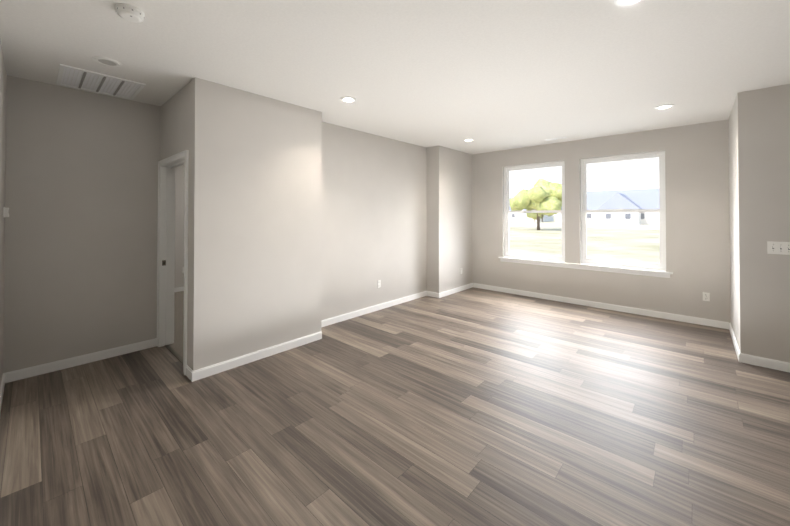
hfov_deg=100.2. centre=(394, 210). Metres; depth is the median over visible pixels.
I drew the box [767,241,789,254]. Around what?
light switch
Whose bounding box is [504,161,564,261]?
window
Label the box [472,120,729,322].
wall
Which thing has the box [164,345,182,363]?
transition strip
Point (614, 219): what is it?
house
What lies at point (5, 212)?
thermostat
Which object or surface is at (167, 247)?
door frame
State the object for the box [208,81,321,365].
wall
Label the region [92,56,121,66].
recessed light
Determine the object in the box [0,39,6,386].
wall
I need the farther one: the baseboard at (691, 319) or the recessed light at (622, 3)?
the baseboard at (691, 319)
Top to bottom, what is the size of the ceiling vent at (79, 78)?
0.012 m
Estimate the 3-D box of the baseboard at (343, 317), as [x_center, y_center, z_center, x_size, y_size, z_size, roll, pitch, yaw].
[-0.279,1.522,5.207,0.013,0.090,2.577,-1,-1,42]
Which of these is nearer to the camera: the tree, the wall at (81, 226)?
the wall at (81, 226)
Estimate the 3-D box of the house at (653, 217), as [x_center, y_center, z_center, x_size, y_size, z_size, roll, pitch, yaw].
[49.842,-0.929,73.489,23.800,7.400,12.800,-1,-1,42]
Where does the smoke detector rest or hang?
attached to the ceiling
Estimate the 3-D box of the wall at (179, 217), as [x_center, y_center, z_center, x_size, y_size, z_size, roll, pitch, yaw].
[-3.736,0.203,7.121,0.120,2.770,3.520,-1,-1,42]
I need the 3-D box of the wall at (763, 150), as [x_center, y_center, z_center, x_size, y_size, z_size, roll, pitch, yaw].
[4.468,0.154,2.642,2.390,2.770,0.120,-1,-1,42]
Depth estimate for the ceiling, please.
2.63 m
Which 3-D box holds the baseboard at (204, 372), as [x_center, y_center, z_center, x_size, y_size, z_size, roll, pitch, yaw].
[-1.365,1.503,3.505,0.013,0.090,1.403,-1,-1,42]
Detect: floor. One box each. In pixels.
[0,287,789,525]
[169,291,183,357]
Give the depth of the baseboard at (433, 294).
6.06 m
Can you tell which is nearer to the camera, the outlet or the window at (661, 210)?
the outlet
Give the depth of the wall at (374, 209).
5.11 m
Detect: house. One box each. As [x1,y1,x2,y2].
[509,198,552,221]
[555,189,658,224]
[596,193,641,224]
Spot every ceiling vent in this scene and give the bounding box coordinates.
[56,64,145,99]
[545,136,566,140]
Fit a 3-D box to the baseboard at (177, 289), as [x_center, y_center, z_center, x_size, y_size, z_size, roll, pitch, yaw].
[-3.687,1.542,7.061,0.013,0.090,3.280,-1,-1,42]
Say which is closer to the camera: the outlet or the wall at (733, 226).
the wall at (733, 226)
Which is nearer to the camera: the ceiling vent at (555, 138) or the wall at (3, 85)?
the wall at (3, 85)
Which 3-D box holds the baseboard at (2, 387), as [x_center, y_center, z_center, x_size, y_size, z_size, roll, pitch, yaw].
[-0.834,1.470,0.535,7.187,0.090,0.013,-1,-1,42]
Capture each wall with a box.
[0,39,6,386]
[3,75,160,372]
[160,77,208,370]
[174,165,184,287]
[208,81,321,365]
[321,122,426,319]
[426,146,472,292]
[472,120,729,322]
[728,99,738,346]
[736,84,789,362]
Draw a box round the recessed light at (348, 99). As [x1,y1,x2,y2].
[340,96,356,102]
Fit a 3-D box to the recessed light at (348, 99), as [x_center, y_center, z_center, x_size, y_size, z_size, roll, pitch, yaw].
[-0.508,-1.216,3.611,0.184,0.009,0.184,-1,-1,42]
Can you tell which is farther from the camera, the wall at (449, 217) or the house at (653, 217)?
the house at (653, 217)
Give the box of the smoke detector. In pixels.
[115,3,144,22]
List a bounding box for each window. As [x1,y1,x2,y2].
[498,151,672,277]
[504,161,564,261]
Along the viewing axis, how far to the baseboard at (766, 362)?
3.26 m
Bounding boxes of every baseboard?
[0,374,4,411]
[3,338,156,382]
[174,286,183,291]
[186,365,192,380]
[192,331,321,381]
[321,291,426,326]
[427,291,438,297]
[439,283,472,297]
[473,283,728,328]
[729,323,740,361]
[741,353,789,371]
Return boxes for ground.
[509,216,659,263]
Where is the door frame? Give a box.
[157,150,188,374]
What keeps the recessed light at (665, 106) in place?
in the ceiling
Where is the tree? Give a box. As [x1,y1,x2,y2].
[510,179,561,229]
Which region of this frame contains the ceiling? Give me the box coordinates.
[0,0,789,153]
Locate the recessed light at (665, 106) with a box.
[654,104,674,108]
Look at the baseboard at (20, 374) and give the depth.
3.30 m
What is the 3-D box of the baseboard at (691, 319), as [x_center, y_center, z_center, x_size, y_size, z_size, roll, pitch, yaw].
[3.014,1.526,5.614,3.754,0.090,0.013,-1,-1,42]
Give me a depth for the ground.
25.05 m
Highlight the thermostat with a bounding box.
[3,207,8,217]
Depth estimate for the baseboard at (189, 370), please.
3.05 m
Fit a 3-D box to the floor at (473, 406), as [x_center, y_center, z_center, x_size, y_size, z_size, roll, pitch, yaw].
[1.308,1.592,2.902,7.440,0.100,6.640,-1,-1,42]
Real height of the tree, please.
6.512 m
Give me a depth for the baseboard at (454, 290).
6.37 m
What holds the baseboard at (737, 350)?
attached to the wall at (733, 226)
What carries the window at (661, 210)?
in the wall at (697, 209)
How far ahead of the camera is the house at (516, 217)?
92.65 m
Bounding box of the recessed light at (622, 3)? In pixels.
[614,0,642,6]
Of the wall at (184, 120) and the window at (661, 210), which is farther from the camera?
the window at (661, 210)

